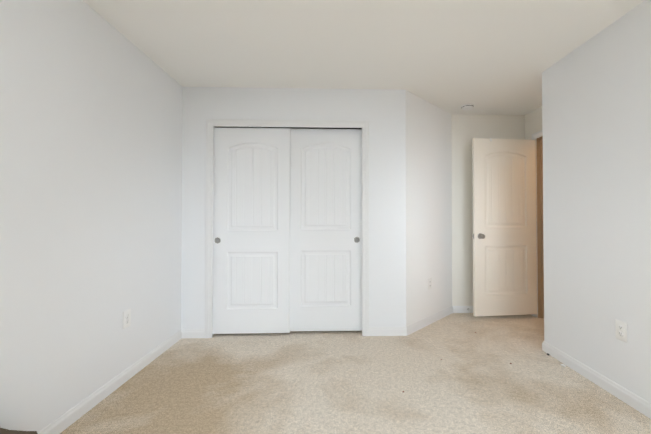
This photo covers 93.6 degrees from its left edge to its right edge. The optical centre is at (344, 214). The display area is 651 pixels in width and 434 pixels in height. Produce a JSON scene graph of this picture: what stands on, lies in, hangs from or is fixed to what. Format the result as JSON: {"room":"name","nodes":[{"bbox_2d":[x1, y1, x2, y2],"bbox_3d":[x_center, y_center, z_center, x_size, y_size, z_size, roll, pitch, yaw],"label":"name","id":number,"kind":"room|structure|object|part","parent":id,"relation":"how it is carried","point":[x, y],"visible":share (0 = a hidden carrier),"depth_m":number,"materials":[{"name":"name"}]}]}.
{"room":"empty bedroom","nodes":[
{"label":"empty bedroom","id":0,"kind":"room"},
{"bbox_2d":[0,0,182,431],"bbox_3d":[-1.588,-0.112,1.160,0.115,2.570,5.330,0,-1,-2],"label":"wall","id":1,"kind":"structure","parent":0,"point":[91,108],"depth_m":1.78,"materials":[{"name":"white paint"}]},
{"bbox_2d":[37,329,204,433],"bbox_3d":[-1.402,1.126,0.782,0.234,0.084,4.365,0,-1,-2],"label":"baseboard","id":2,"kind":"structure","parent":1,"relation":"attached to","point":[65,420],"depth_m":2.03,"materials":[{"name":"white paint"}]},
{"bbox_2d":[123,309,130,328],"bbox_3d":[-1.559,0.748,2.187,0.008,0.124,0.079,0,-1,-2],"label":"electrical outlet","id":3,"kind":"object","parent":1,"relation":"attached to","point":[126,318],"visible":1,"depth_m":2.18,"materials":[{"name":"white plastic"}]},
{"bbox_2d":[181,87,405,328],"bbox_3d":[-0.490,-0.087,3.068,2.199,2.570,0.115,0,-1,-2],"label":"wall","id":4,"kind":"structure","parent":0,"point":[382,112],"depth_m":3.03,"materials":[{"name":"white paint"}]},
{"bbox_2d":[212,128,289,333],"bbox_3d":[-0.924,0.155,3.039,0.755,2.033,0.035,0,-1,-2],"label":"closet door","id":5,"kind":"structure","parent":4,"relation":"in","point":[251,228],"depth_m":3.02,"materials":[{"name":"white paint"}]},
{"bbox_2d":[205,119,368,337],"bbox_3d":[-0.556,0.132,2.997,1.595,2.130,0.018,0,-1,-2],"label":"trim","id":6,"kind":"structure","parent":4,"relation":"attached to","point":[211,124],"depth_m":3.00,"materials":[{"name":"white paint"}]},
{"bbox_2d":[215,127,361,128],"bbox_3d":[-0.559,-0.883,3.084,1.497,0.008,0.090,0,-1,-2],"label":"trim","id":7,"kind":"structure","parent":4,"relation":"attached to","point":[291,127],"depth_m":3.08,"materials":[{"name":"grey"}]},
{"bbox_2d":[290,129,361,330],"bbox_3d":[-0.194,0.151,3.104,0.755,2.042,0.035,0,-1,-2],"label":"closet door","id":8,"kind":"structure","parent":4,"relation":"in","point":[325,228],"depth_m":3.09,"materials":[{"name":"white paint"}]},
{"bbox_2d":[369,306,532,335],"bbox_3d":[1.246,1.161,3.393,2.034,0.084,0.714,0,-1,-2],"label":"baseboard","id":9,"kind":"structure","parent":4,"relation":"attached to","point":[401,331],"depth_m":3.16,"materials":[{"name":"white paint"}]},
{"bbox_2d":[60,313,650,433],"bbox_3d":[0.928,1.229,1.605,5.744,0.100,6.467,0,-1,-2],"label":"floor","id":10,"kind":"structure","parent":0,"point":[338,382],"depth_m":2.08,"materials":[{"name":"carpet"}]},
{"bbox_2d":[0,428,37,433],"bbox_3d":[-1.443,0.891,1.152,0.123,0.564,0.500,0,-1,-2],"label":"bag","id":11,"kind":"object","parent":10,"relation":"on","point":[4,431],"visible":1,"depth_m":1.29,"materials":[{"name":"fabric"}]},
{"bbox_2d":[83,0,644,114],"bbox_3d":[0.928,-1.331,1.639,5.744,0.120,6.467,0,-1,-2],"label":"ceiling","id":12,"kind":"structure","parent":0,"point":[492,57],"depth_m":2.23,"materials":[{"name":"white paint"}]},
{"bbox_2d":[461,104,473,109],"bbox_3d":[1.412,-1.228,3.505,0.142,0.038,0.142,0,-1,-2],"label":"smoke detector","id":13,"kind":"object","parent":12,"relation":"attached to","point":[467,107],"visible":1,"depth_m":3.47,"materials":[{"name":"white plastic"}]},
{"bbox_2d":[406,90,451,326],"bbox_3d":[0.966,-0.082,3.465,0.083,2.570,1.097,-1,-1,45],"label":"wall","id":14,"kind":"structure","parent":0,"point":[428,192],"depth_m":3.35,"materials":[{"name":"white paint"}]},
{"bbox_2d":[428,278,431,289],"bbox_3d":[0.941,0.763,3.363,0.008,0.124,0.079,-1,-1,45],"label":"electrical outlet","id":15,"kind":"object","parent":14,"relation":"attached to","point":[429,283],"visible":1,"depth_m":3.35,"materials":[{"name":"white plastic"}]},
{"bbox_2d":[451,114,524,305],"bbox_3d":[2.434,-0.077,3.862,2.224,2.570,0.115,0,-1,-2],"label":"wall","id":16,"kind":"structure","parent":0,"point":[466,130],"depth_m":3.78,"materials":[{"name":"white paint"}]},
{"bbox_2d":[525,106,541,139],"bbox_3d":[2.326,-0.085,3.246,0.115,2.570,1.111,0,-1,-2],"label":"wall","id":17,"kind":"structure","parent":0,"point":[533,121],"depth_m":3.65,"materials":[{"name":"white paint"}]},
{"bbox_2d":[472,138,536,315],"bbox_3d":[1.859,0.141,3.503,0.762,2.032,0.102,0,-1,-6],"label":"bedroom door","id":18,"kind":"structure","parent":17,"relation":"in","point":[504,230],"depth_m":3.52,"materials":[{"name":"white paint"}]},
{"bbox_3d":[1.552,0.246,3.450,0.065,0.065,0.067,0,-1,-6],"label":"knob","id":19,"kind":"part","parent":18,"relation":"part of","materials":[{"name":"grey metal"}]},
{"bbox_2d":[532,130,543,317],"bbox_3d":[2.319,0.116,3.188,0.134,2.167,0.914,0,-1,-2],"label":"door frame","id":20,"kind":"structure","parent":17,"relation":"attached to","point":[540,251],"depth_m":3.57,"materials":[{"name":"beige paint"}]},
{"bbox_2d":[542,0,650,402],"bbox_3d":[2.140,-0.119,0.658,0.649,2.570,4.092,0,-1,-2],"label":"wall","id":21,"kind":"structure","parent":0,"point":[596,110],"depth_m":2.10,"materials":[{"name":"white paint"}]},
{"bbox_2d":[542,341,650,418],"bbox_3d":[2.074,1.125,0.703,0.546,0.084,3.990,0,-1,-2],"label":"baseboard","id":22,"kind":"structure","parent":21,"relation":"attached to","point":[634,401],"depth_m":2.08,"materials":[{"name":"white paint"}]},
{"bbox_2d":[615,319,626,342],"bbox_3d":[1.770,0.745,1.954,0.008,0.124,0.079,0,-1,-2],"label":"electrical outlet","id":23,"kind":"object","parent":21,"relation":"attached to","point":[621,330],"visible":1,"depth_m":1.95,"materials":[{"name":"white plastic"}]}
]}

